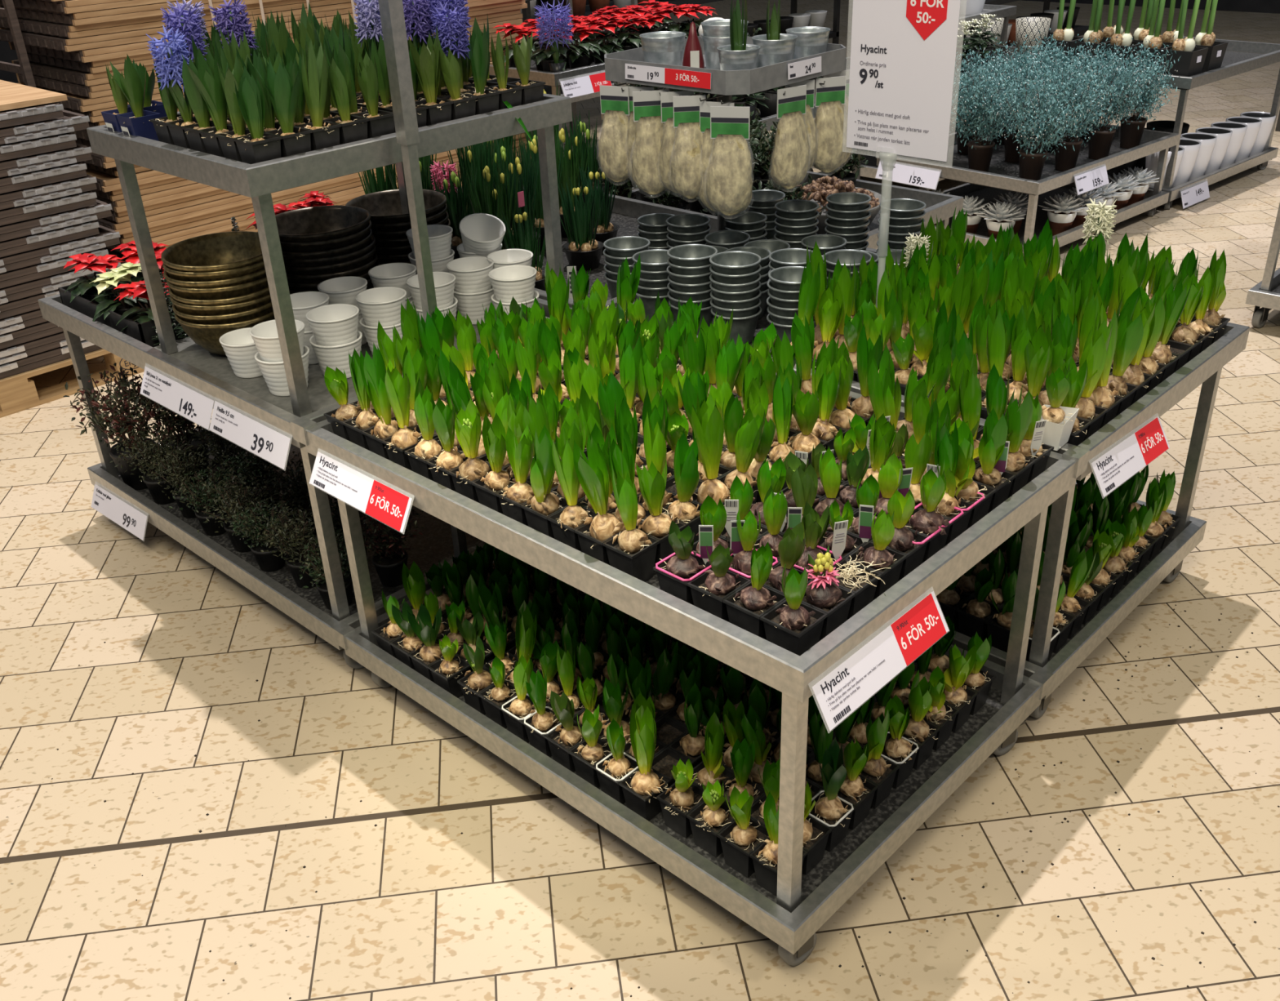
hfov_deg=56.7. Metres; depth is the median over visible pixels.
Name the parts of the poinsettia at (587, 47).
stem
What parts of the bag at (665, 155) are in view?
green panel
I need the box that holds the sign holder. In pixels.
[846,0,960,161]
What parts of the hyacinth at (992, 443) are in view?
bulb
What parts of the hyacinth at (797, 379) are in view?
bulb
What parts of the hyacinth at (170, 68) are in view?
stem, bulb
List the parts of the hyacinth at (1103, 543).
bulb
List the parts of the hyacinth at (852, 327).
bulb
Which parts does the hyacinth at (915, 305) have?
bulb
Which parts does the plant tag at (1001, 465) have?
purple panel, green panel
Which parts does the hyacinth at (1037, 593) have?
bulb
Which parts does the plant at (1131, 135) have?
pot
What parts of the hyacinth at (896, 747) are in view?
bulb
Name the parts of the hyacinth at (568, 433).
bulb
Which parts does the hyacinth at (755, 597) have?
bulb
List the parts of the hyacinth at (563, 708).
bulb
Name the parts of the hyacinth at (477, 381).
bulb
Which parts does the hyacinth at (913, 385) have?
bulb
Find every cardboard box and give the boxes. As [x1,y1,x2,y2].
[0,142,92,177]
[0,161,87,193]
[0,173,97,209]
[0,190,97,226]
[0,199,111,241]
[0,220,99,257]
[0,224,119,273]
[80,161,151,176]
[84,167,177,192]
[90,176,197,201]
[93,132,526,235]
[95,182,220,213]
[103,155,531,255]
[103,182,462,265]
[104,188,238,222]
[106,144,526,253]
[119,137,530,243]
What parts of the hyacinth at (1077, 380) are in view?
bulb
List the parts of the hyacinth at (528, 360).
bulb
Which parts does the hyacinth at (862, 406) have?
bulb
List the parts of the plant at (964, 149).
pot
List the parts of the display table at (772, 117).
post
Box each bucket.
[639,31,686,66]
[701,18,748,37]
[701,32,748,70]
[716,44,760,70]
[751,33,797,67]
[786,26,830,59]
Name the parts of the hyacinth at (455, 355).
bulb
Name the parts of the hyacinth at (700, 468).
bulb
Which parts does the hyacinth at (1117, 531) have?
bulb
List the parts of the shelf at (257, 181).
post, post, post, post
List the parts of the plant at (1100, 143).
pot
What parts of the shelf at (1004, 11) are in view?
post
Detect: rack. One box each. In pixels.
[521,0,840,135]
[984,0,1097,46]
[1275,110,1279,131]
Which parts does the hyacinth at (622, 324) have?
bulb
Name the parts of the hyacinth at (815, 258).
bulb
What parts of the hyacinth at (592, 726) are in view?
bulb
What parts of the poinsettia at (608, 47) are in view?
stem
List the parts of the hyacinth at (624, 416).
bulb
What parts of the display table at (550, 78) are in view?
post, post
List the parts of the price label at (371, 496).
promo panel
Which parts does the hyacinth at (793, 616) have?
bulb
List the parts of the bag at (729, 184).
green panel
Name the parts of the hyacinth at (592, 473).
bulb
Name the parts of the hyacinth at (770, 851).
bulb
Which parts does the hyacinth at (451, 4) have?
bulb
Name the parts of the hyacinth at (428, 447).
bulb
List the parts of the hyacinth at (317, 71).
bulb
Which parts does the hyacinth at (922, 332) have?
bulb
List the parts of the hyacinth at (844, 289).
bulb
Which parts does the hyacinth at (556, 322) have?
bulb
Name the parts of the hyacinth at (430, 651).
bulb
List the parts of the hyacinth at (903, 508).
bulb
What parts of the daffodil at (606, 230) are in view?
bulb, pot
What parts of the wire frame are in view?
rail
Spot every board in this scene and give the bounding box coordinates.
[0,80,67,111]
[153,308,549,414]
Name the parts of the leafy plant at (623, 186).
pot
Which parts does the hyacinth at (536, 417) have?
bulb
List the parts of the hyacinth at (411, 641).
bulb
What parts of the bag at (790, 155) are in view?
green panel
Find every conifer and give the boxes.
[151,264,190,345]
[231,216,239,231]
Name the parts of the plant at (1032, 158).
pot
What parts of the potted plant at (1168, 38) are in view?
bulb, stem, bulb, stem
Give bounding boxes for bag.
[598,84,630,182]
[625,85,653,177]
[631,89,668,194]
[658,90,693,193]
[670,94,706,198]
[698,101,734,211]
[706,106,752,215]
[770,84,809,188]
[785,79,816,170]
[813,75,847,172]
[822,69,851,164]
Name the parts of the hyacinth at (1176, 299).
bulb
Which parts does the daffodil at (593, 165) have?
pot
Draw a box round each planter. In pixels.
[959,0,985,14]
[1106,137,1142,177]
[1135,128,1166,169]
[1145,146,1184,187]
[1146,120,1189,133]
[1172,137,1201,187]
[1180,132,1217,181]
[1195,126,1232,174]
[1210,121,1247,168]
[1225,116,1262,162]
[1240,111,1275,156]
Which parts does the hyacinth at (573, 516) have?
bulb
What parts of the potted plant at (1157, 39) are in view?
bulb, stem, bulb, stem, bulb, stem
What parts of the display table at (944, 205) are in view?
post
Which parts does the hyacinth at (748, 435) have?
bulb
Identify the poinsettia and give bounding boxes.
[63,253,131,304]
[87,262,148,322]
[111,240,168,306]
[113,277,175,332]
[155,252,169,293]
[245,203,297,229]
[285,191,337,208]
[489,22,539,68]
[520,17,564,71]
[528,28,581,71]
[555,14,591,66]
[560,22,605,69]
[575,10,617,61]
[580,14,626,64]
[595,4,639,52]
[604,13,650,50]
[617,4,659,47]
[630,8,671,47]
[637,0,680,31]
[653,4,699,38]
[678,4,717,38]
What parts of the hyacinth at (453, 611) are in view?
bulb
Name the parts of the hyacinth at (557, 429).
bulb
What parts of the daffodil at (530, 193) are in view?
pot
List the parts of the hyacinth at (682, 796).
bulb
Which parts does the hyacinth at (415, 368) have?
bulb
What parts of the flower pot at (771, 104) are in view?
pot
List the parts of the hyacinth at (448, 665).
bulb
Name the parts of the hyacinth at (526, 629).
bulb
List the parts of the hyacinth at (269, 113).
bulb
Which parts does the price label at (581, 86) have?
promo panel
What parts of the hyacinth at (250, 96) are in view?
bulb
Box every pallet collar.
[0,0,180,13]
[0,0,279,25]
[0,0,351,38]
[0,1,358,51]
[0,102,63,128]
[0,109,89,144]
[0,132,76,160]
[0,248,108,288]
[0,262,120,304]
[0,288,59,319]
[0,308,47,334]
[0,320,63,349]
[0,331,84,364]
[0,339,102,378]
[8,0,515,62]
[11,8,522,86]
[15,17,524,97]
[17,31,518,111]
[26,0,527,73]
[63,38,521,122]
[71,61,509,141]
[75,137,91,147]
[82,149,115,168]
[85,49,505,129]
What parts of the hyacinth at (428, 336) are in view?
bulb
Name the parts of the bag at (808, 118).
green panel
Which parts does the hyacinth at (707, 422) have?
bulb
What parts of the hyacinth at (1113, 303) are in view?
bulb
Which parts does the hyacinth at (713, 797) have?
bulb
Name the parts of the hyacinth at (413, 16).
stem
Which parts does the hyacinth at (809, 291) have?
bulb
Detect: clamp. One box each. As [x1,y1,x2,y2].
[290,416,316,445]
[330,621,355,649]
[1028,667,1053,700]
[1062,445,1089,478]
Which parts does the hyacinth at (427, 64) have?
bulb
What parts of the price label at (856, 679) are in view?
promo panel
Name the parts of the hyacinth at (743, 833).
bulb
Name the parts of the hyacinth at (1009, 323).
bulb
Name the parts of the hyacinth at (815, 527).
bulb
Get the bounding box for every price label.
[91,484,146,540]
[140,366,213,429]
[209,400,290,469]
[309,451,412,532]
[560,71,611,97]
[625,63,711,88]
[787,56,821,79]
[812,591,948,730]
[875,160,940,189]
[1074,165,1108,195]
[1091,416,1169,497]
[1181,181,1209,208]
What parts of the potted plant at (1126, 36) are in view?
bulb, stem, bulb, stem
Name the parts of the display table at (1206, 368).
post, post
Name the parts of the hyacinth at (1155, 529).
bulb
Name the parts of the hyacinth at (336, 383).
bulb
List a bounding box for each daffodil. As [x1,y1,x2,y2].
[358,163,398,194]
[386,155,434,190]
[418,153,436,189]
[423,161,462,199]
[429,161,476,259]
[447,139,495,213]
[461,137,502,171]
[466,159,519,249]
[486,133,521,167]
[487,138,527,227]
[489,147,541,263]
[495,207,546,291]
[511,129,538,173]
[512,137,564,251]
[524,80,563,156]
[555,110,604,204]
[555,125,592,237]
[557,180,604,271]
[568,165,619,251]
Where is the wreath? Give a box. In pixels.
[791,175,884,234]
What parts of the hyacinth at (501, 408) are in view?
bulb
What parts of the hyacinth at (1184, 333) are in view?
bulb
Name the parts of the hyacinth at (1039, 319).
bulb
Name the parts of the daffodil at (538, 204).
bulb, pot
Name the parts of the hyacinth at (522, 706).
bulb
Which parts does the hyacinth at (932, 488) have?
bulb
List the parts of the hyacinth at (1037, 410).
bulb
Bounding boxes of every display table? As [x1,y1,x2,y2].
[37,293,572,668]
[305,373,1076,965]
[457,186,775,310]
[488,28,638,191]
[524,0,637,137]
[601,88,861,191]
[613,169,963,248]
[615,247,1249,718]
[808,42,1039,191]
[876,120,1179,247]
[1035,34,1279,209]
[1245,203,1279,328]
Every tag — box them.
[517,191,524,207]
[566,266,576,298]
[698,524,713,564]
[724,499,738,537]
[730,520,745,555]
[773,492,786,531]
[786,506,802,528]
[795,450,808,464]
[831,520,848,559]
[857,504,874,542]
[866,429,871,466]
[884,415,890,422]
[897,467,912,497]
[926,463,940,477]
[994,440,1009,475]
[1030,419,1047,457]
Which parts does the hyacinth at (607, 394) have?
bulb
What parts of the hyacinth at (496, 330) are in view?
bulb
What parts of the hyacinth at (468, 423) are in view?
bulb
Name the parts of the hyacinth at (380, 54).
bulb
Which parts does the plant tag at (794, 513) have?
green panel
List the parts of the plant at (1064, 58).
pot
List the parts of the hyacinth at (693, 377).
bulb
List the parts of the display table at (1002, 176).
post, post, post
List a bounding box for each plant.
[592,149,635,199]
[613,80,659,90]
[635,184,689,209]
[638,187,662,204]
[660,87,710,98]
[673,195,688,204]
[688,197,715,214]
[696,170,759,216]
[705,93,712,101]
[711,93,716,102]
[746,137,764,177]
[747,26,761,36]
[748,120,777,190]
[749,106,768,150]
[751,174,826,215]
[761,121,801,187]
[811,147,874,186]
[920,56,981,163]
[949,50,1027,172]
[953,40,1011,154]
[979,41,1069,162]
[981,33,1044,144]
[995,57,1094,180]
[996,28,1074,77]
[1014,37,1095,151]
[1028,47,1120,171]
[1041,0,1083,63]
[1054,30,1130,141]
[1066,38,1156,159]
[1070,0,1110,64]
[1094,33,1181,148]
[1098,0,1142,68]
[1102,0,1133,39]
[1128,0,1172,71]
[1132,0,1154,42]
[1160,0,1208,76]
[1162,0,1184,44]
[1194,0,1228,72]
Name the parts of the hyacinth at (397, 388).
bulb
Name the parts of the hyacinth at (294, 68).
bulb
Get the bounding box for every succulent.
[924,189,950,225]
[955,195,990,234]
[977,201,1026,238]
[990,191,1028,234]
[1038,193,1088,235]
[1063,186,1105,227]
[1091,179,1125,219]
[1107,173,1143,210]
[1120,166,1159,206]
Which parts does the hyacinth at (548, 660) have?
bulb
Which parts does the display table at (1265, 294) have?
post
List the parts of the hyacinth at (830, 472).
bulb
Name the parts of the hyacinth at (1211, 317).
bulb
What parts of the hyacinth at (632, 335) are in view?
bulb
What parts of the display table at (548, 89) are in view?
post, post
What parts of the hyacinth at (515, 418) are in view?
bulb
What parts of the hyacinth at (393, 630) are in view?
bulb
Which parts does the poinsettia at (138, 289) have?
stem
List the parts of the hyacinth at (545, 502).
bulb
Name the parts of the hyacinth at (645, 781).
bulb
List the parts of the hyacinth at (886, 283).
bulb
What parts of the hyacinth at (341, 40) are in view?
bulb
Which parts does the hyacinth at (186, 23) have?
stem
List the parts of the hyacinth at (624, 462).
bulb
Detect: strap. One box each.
[208,0,216,27]
[258,0,265,25]
[306,0,309,11]
[351,0,356,26]
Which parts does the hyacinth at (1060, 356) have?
bulb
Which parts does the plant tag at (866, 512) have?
purple panel, green panel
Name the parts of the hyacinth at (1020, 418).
bulb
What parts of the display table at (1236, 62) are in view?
post, post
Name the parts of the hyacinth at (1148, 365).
bulb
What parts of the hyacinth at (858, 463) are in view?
bulb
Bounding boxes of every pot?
[84,284,117,304]
[101,106,144,132]
[108,437,156,489]
[113,299,144,322]
[115,110,160,141]
[127,100,167,117]
[142,466,177,504]
[162,431,209,481]
[172,483,203,518]
[195,502,227,535]
[208,455,244,492]
[219,327,262,377]
[223,515,259,552]
[244,476,279,511]
[249,319,305,362]
[250,537,285,572]
[254,345,309,395]
[285,498,316,535]
[285,546,323,588]
[289,291,328,331]
[303,330,318,364]
[305,303,359,346]
[309,329,362,377]
[315,573,352,609]
[317,275,367,312]
[334,523,368,560]
[355,286,406,326]
[357,311,367,345]
[359,317,402,355]
[368,262,416,297]
[371,546,408,586]
[404,296,413,310]
[405,224,453,259]
[406,271,455,309]
[408,248,454,274]
[409,297,457,320]
[446,256,493,293]
[453,285,493,324]
[457,243,502,257]
[459,213,505,257]
[486,248,533,269]
[488,264,537,302]
[491,289,539,314]
[508,56,530,68]
[520,0,536,18]
[534,53,543,71]
[537,0,561,16]
[541,56,566,71]
[548,61,564,72]
[560,44,569,66]
[563,0,586,15]
[566,52,591,69]
[588,0,609,11]
[593,49,616,64]
[603,235,650,257]
[603,247,649,265]
[604,257,632,272]
[604,263,631,279]
[604,271,617,298]
[612,0,631,8]
[617,43,639,50]
[631,248,669,271]
[632,262,668,279]
[635,291,673,320]
[636,213,675,231]
[636,225,669,239]
[636,231,668,246]
[636,284,669,296]
[637,0,650,4]
[638,277,670,288]
[648,246,668,249]
[666,213,710,233]
[666,224,711,240]
[666,232,710,246]
[666,240,673,248]
[666,244,717,266]
[666,257,711,275]
[666,265,711,284]
[666,282,712,300]
[667,274,711,292]
[667,290,711,308]
[668,299,713,335]
[704,230,750,248]
[709,250,761,275]
[709,263,761,284]
[709,273,761,292]
[709,280,761,300]
[710,288,761,308]
[710,297,760,317]
[711,245,728,253]
[711,306,761,345]
[712,92,769,120]
[724,211,767,230]
[724,222,766,237]
[724,246,771,266]
[742,239,790,252]
[743,208,776,221]
[746,22,758,36]
[746,200,784,213]
[748,229,767,241]
[749,84,785,116]
[749,189,785,207]
[753,19,770,35]
[758,287,768,319]
[759,258,770,275]
[759,267,770,283]
[759,276,768,291]
[764,220,776,228]
[764,227,776,239]
[766,279,799,299]
[766,296,798,316]
[766,313,815,342]
[767,288,798,308]
[767,306,814,324]
[768,248,813,268]
[768,260,775,270]
[768,266,805,290]
[773,217,818,233]
[773,225,818,240]
[773,232,817,248]
[774,199,819,218]
[774,210,819,226]
[780,16,794,33]
[788,13,810,27]
[800,234,847,254]
[804,9,827,26]
[807,77,821,88]
[822,248,871,271]
[824,217,869,234]
[824,226,869,241]
[825,203,871,218]
[825,232,869,248]
[826,191,871,210]
[826,210,871,226]
[826,268,859,278]
[853,240,868,250]
[859,249,879,262]
[875,249,905,266]
[876,240,906,251]
[877,217,924,233]
[877,232,907,248]
[878,208,925,225]
[878,225,919,241]
[879,198,926,217]
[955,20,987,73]
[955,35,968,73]
[958,30,970,43]
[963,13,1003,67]
[964,214,978,234]
[969,17,1004,58]
[987,220,1012,238]
[1005,23,1012,44]
[1007,19,1015,43]
[1013,210,1023,234]
[1015,17,1051,57]
[1016,16,1039,18]
[1030,13,1053,32]
[1040,404,1079,450]
[1041,36,1083,63]
[1044,9,1067,32]
[1048,211,1075,235]
[1057,6,1079,29]
[1070,38,1110,64]
[1071,204,1087,227]
[1098,40,1142,68]
[1111,191,1128,210]
[1126,184,1146,206]
[1128,43,1172,71]
[1132,35,1143,42]
[1160,46,1208,76]
[1195,40,1228,72]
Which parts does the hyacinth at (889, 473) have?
bulb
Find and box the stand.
[603,35,846,231]
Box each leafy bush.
[62,362,164,489]
[109,422,198,504]
[113,363,213,481]
[141,440,229,518]
[168,462,238,535]
[183,417,248,492]
[192,466,281,552]
[220,444,297,511]
[230,499,297,572]
[252,499,338,588]
[256,451,316,535]
[285,526,369,609]
[312,493,373,560]
[359,507,424,586]
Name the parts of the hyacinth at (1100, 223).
stem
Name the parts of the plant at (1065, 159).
pot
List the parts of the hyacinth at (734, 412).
bulb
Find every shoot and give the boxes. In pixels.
[729,0,747,50]
[765,0,780,39]
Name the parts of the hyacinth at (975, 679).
bulb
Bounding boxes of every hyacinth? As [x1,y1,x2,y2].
[106,53,150,123]
[106,66,128,114]
[132,58,156,111]
[146,24,195,126]
[153,57,182,125]
[160,0,208,116]
[166,0,208,64]
[182,40,233,137]
[182,53,213,133]
[185,36,228,120]
[189,31,210,63]
[201,20,219,57]
[204,46,231,124]
[208,0,258,64]
[209,26,229,60]
[217,54,250,146]
[219,24,251,71]
[234,66,267,146]
[235,47,260,65]
[238,52,252,128]
[242,49,280,131]
[250,19,270,57]
[252,10,279,41]
[252,15,267,47]
[256,36,276,67]
[256,58,305,139]
[257,48,283,121]
[265,10,289,65]
[274,53,289,71]
[280,53,310,125]
[282,33,301,66]
[289,24,299,53]
[291,1,314,43]
[295,45,310,116]
[297,15,315,50]
[298,26,320,65]
[301,40,333,133]
[306,40,339,119]
[307,17,324,51]
[309,11,330,34]
[322,22,345,111]
[324,8,345,35]
[324,36,366,114]
[324,365,361,426]
[328,57,363,124]
[331,22,362,99]
[337,26,366,93]
[343,17,358,39]
[348,11,364,37]
[348,22,351,36]
[348,347,379,429]
[348,355,373,409]
[352,35,368,53]
[353,0,383,95]
[357,50,369,104]
[357,56,379,117]
[359,11,383,48]
[360,342,398,439]
[366,29,391,107]
[377,321,402,376]
[381,590,404,637]
[385,355,395,417]
[385,366,421,452]
[391,600,423,651]
[395,332,419,367]
[395,345,426,427]
[400,296,422,349]
[401,560,426,625]
[402,0,433,93]
[406,0,446,89]
[406,602,442,662]
[408,27,444,110]
[408,35,423,101]
[408,377,443,459]
[410,31,432,48]
[417,311,445,398]
[419,346,447,405]
[423,591,448,634]
[426,33,447,97]
[428,306,466,371]
[428,396,466,475]
[429,0,471,92]
[429,160,457,217]
[431,44,471,106]
[435,0,474,84]
[435,634,462,679]
[437,348,451,392]
[437,366,465,446]
[440,600,465,645]
[441,339,475,401]
[445,358,485,457]
[446,307,475,370]
[454,397,490,484]
[455,610,490,660]
[456,320,476,386]
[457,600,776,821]
[460,15,492,101]
[462,634,493,693]
[467,51,490,87]
[468,35,472,77]
[470,29,496,79]
[470,364,493,434]
[471,346,497,404]
[472,336,491,370]
[476,308,497,357]
[480,413,515,491]
[482,300,503,359]
[482,360,504,419]
[484,621,515,675]
[484,655,515,702]
[486,391,519,466]
[488,31,515,93]
[488,353,510,394]
[491,316,521,379]
[498,302,524,347]
[498,328,518,381]
[501,423,534,505]
[504,368,533,408]
[505,295,527,338]
[505,393,530,476]
[505,605,540,684]
[506,653,534,717]
[509,27,534,85]
[512,335,537,402]
[516,368,530,390]
[518,296,540,322]
[518,311,546,392]
[518,315,542,375]
[522,392,559,488]
[525,424,562,515]
[525,669,558,733]
[528,301,544,324]
[533,0,573,72]
[533,314,564,381]
[533,382,561,460]
[533,395,559,442]
[537,318,568,400]
[537,347,562,402]
[539,639,564,702]
[544,261,568,329]
[546,271,569,349]
[546,314,564,364]
[550,689,582,748]
[551,437,592,530]
[554,419,586,500]
[555,640,584,710]
[558,396,586,448]
[559,403,581,432]
[561,323,585,386]
[563,346,584,400]
[563,347,582,403]
[564,299,590,357]
[570,264,591,303]
[570,301,591,364]
[573,298,585,311]
[573,435,625,548]
[574,704,608,764]
[576,675,608,724]
[578,352,603,409]
[578,383,602,448]
[580,422,616,513]
[582,290,602,324]
[584,401,609,448]
[587,320,615,377]
[589,299,618,375]
[590,278,608,309]
[598,371,644,469]
[601,677,630,741]
[601,718,636,782]
[602,369,613,385]
[608,424,648,522]
[611,300,627,355]
[612,465,652,553]
[614,317,636,371]
[614,317,640,383]
[614,395,640,494]
[615,253,640,338]
[618,344,637,404]
[620,334,643,423]
[625,297,644,325]
[625,704,667,802]
[626,692,658,756]
[630,345,650,415]
[635,314,648,328]
[635,460,679,537]
[636,391,668,457]
[637,356,662,435]
[637,413,673,507]
[640,313,658,346]
[641,389,675,482]
[642,330,661,391]
[654,291,673,353]
[655,311,679,365]
[655,344,677,393]
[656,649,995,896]
[657,376,691,444]
[659,519,705,578]
[662,319,687,376]
[662,431,700,523]
[664,758,702,814]
[666,411,688,468]
[671,365,690,417]
[676,304,697,375]
[677,342,696,371]
[678,296,702,359]
[678,371,707,446]
[682,328,707,411]
[686,368,709,433]
[691,315,720,393]
[691,391,730,506]
[691,711,725,786]
[692,400,721,480]
[695,494,730,566]
[695,779,731,831]
[702,543,740,595]
[703,307,733,373]
[707,378,732,445]
[715,336,746,391]
[720,393,743,468]
[722,697,746,768]
[724,405,765,492]
[724,737,759,796]
[725,786,764,849]
[726,332,747,410]
[727,473,761,536]
[729,509,760,574]
[732,341,752,393]
[733,541,777,612]
[741,359,760,417]
[741,705,772,783]
[745,377,773,454]
[747,413,775,477]
[749,335,773,399]
[750,455,786,525]
[753,321,777,359]
[754,352,776,421]
[754,484,787,556]
[755,791,779,866]
[757,759,780,818]
[766,370,795,462]
[768,521,805,591]
[771,331,793,373]
[772,368,793,442]
[773,345,795,367]
[774,563,815,630]
[777,357,802,431]
[779,749,811,791]
[782,450,808,506]
[784,462,817,529]
[788,388,823,452]
[790,259,820,346]
[791,311,814,395]
[795,500,830,569]
[802,781,822,846]
[805,545,845,608]
[806,239,836,344]
[811,336,839,417]
[811,364,840,440]
[811,442,833,495]
[812,285,843,359]
[813,444,854,524]
[814,737,850,826]
[822,499,857,552]
[826,258,842,337]
[826,353,854,429]
[832,259,855,351]
[833,426,856,479]
[834,339,851,408]
[838,444,869,508]
[839,739,869,803]
[843,306,863,369]
[847,267,862,319]
[848,413,875,454]
[849,322,883,417]
[849,474,879,536]
[854,254,875,314]
[854,276,871,313]
[855,708,891,779]
[856,298,876,351]
[857,507,896,568]
[860,412,897,485]
[866,261,886,308]
[866,342,901,428]
[868,308,893,372]
[873,452,905,515]
[874,262,896,351]
[877,238,896,278]
[884,287,904,368]
[884,693,916,761]
[887,488,917,551]
[888,262,905,296]
[888,421,908,468]
[891,332,918,384]
[894,366,939,439]
[896,261,918,339]
[898,244,912,277]
[902,382,933,456]
[903,232,930,266]
[903,668,937,742]
[904,429,932,503]
[905,468,950,535]
[906,240,933,273]
[906,262,928,328]
[907,283,932,358]
[907,311,933,374]
[910,229,927,253]
[918,250,939,300]
[918,397,951,484]
[920,213,941,261]
[920,284,939,320]
[923,666,952,724]
[925,337,951,408]
[927,306,937,333]
[933,299,956,391]
[933,418,968,515]
[936,384,959,425]
[937,218,958,264]
[937,248,956,288]
[937,252,956,312]
[937,280,954,319]
[942,644,976,706]
[944,234,960,271]
[946,270,968,288]
[947,321,982,386]
[948,313,964,381]
[948,419,986,502]
[949,257,974,324]
[949,416,978,458]
[950,351,977,421]
[951,208,967,274]
[958,234,975,266]
[958,369,982,461]
[960,238,975,278]
[962,631,991,688]
[963,261,989,337]
[968,293,986,372]
[972,406,1010,487]
[974,240,986,253]
[975,240,995,266]
[975,244,988,259]
[975,257,996,277]
[975,306,997,391]
[976,297,1005,356]
[980,364,1009,439]
[982,249,1004,307]
[982,308,1010,410]
[985,222,1004,265]
[988,304,1015,380]
[997,268,1007,300]
[1000,253,1018,353]
[1003,223,1013,257]
[1004,238,1019,272]
[1004,287,1031,368]
[1004,389,1033,471]
[1005,305,1036,400]
[1007,232,1023,258]
[1016,253,1042,302]
[1017,324,1052,405]
[1017,385,1047,457]
[1018,253,1034,272]
[1021,297,1045,388]
[1022,233,1037,266]
[1028,245,1050,279]
[1029,586,1039,638]
[1031,273,1049,306]
[1032,276,1055,314]
[1035,217,1053,275]
[1038,338,1071,405]
[1041,366,1073,424]
[1042,293,1060,333]
[1047,234,1060,282]
[1049,272,1062,283]
[1050,304,1078,355]
[1053,579,1067,627]
[1054,270,1074,299]
[1054,277,1080,364]
[1058,546,1096,615]
[1060,324,1112,419]
[1061,240,1090,285]
[1061,355,1087,436]
[1064,269,1084,289]
[1074,262,1099,356]
[1075,245,1097,278]
[1075,551,1102,600]
[1076,293,1102,371]
[1079,239,1098,255]
[1079,309,1118,408]
[1080,198,1116,244]
[1085,231,1106,257]
[1087,280,1112,368]
[1090,528,1115,586]
[1095,249,1110,318]
[1097,261,1113,311]
[1102,516,1132,575]
[1106,251,1142,326]
[1107,313,1143,396]
[1111,285,1150,364]
[1116,232,1134,264]
[1118,264,1137,312]
[1118,506,1139,561]
[1120,297,1155,387]
[1128,233,1148,287]
[1133,497,1154,548]
[1137,293,1166,378]
[1140,283,1161,311]
[1141,249,1154,295]
[1144,475,1168,537]
[1147,244,1175,298]
[1150,277,1192,364]
[1152,257,1177,301]
[1155,468,1175,528]
[1168,261,1182,324]
[1170,271,1203,344]
[1177,248,1198,318]
[1189,260,1217,337]
[1194,248,1226,328]
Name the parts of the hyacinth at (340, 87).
bulb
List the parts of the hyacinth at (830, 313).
bulb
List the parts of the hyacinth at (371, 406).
bulb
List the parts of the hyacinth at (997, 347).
bulb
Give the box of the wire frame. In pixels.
[0,0,35,87]
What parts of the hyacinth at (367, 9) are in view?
stem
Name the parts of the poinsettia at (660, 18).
stem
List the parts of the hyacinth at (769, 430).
bulb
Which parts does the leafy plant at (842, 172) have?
pot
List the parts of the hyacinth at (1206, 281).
bulb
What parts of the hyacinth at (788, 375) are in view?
bulb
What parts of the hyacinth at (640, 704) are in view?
bulb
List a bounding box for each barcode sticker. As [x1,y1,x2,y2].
[105,122,114,131]
[120,126,129,135]
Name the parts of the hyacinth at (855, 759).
bulb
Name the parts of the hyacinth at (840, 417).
bulb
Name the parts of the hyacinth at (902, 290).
bulb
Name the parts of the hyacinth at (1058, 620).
bulb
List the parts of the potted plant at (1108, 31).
bulb, stem, bulb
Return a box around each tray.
[57,270,188,346]
[150,103,394,164]
[323,327,618,471]
[355,74,545,133]
[371,565,584,697]
[404,359,876,582]
[653,416,1053,655]
[811,319,924,395]
[935,503,1181,661]
[945,312,1230,445]
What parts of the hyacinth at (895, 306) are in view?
bulb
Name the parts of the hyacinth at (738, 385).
bulb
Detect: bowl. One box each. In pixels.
[160,231,263,280]
[162,260,265,281]
[163,267,266,288]
[166,276,268,299]
[168,286,270,306]
[169,293,271,315]
[172,301,273,324]
[174,311,275,356]
[275,204,370,242]
[280,219,372,252]
[281,228,372,266]
[283,234,375,266]
[284,244,376,275]
[285,251,377,283]
[287,258,380,291]
[288,278,373,293]
[345,189,446,223]
[370,203,447,231]
[372,211,448,239]
[374,217,450,246]
[379,242,452,264]
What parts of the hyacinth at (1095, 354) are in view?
bulb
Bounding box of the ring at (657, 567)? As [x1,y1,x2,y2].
[655,551,711,581]
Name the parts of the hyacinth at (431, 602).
bulb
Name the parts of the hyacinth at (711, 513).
bulb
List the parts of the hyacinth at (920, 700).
bulb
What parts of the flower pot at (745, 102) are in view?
pot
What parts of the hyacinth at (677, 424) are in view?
bulb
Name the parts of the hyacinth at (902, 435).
bulb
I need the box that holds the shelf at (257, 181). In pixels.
[86,93,572,417]
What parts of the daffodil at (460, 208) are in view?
bulb, pot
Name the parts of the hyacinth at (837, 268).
bulb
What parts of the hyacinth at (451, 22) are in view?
bulb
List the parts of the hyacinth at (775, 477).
bulb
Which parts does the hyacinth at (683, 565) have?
bulb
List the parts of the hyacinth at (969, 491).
bulb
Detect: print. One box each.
[144,377,161,391]
[215,413,237,426]
[315,466,357,492]
[826,658,884,711]
[853,60,928,144]
[1100,455,1133,483]
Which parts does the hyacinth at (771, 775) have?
bulb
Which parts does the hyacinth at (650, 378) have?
bulb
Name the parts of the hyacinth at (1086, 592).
bulb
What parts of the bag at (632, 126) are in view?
green panel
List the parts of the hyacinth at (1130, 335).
bulb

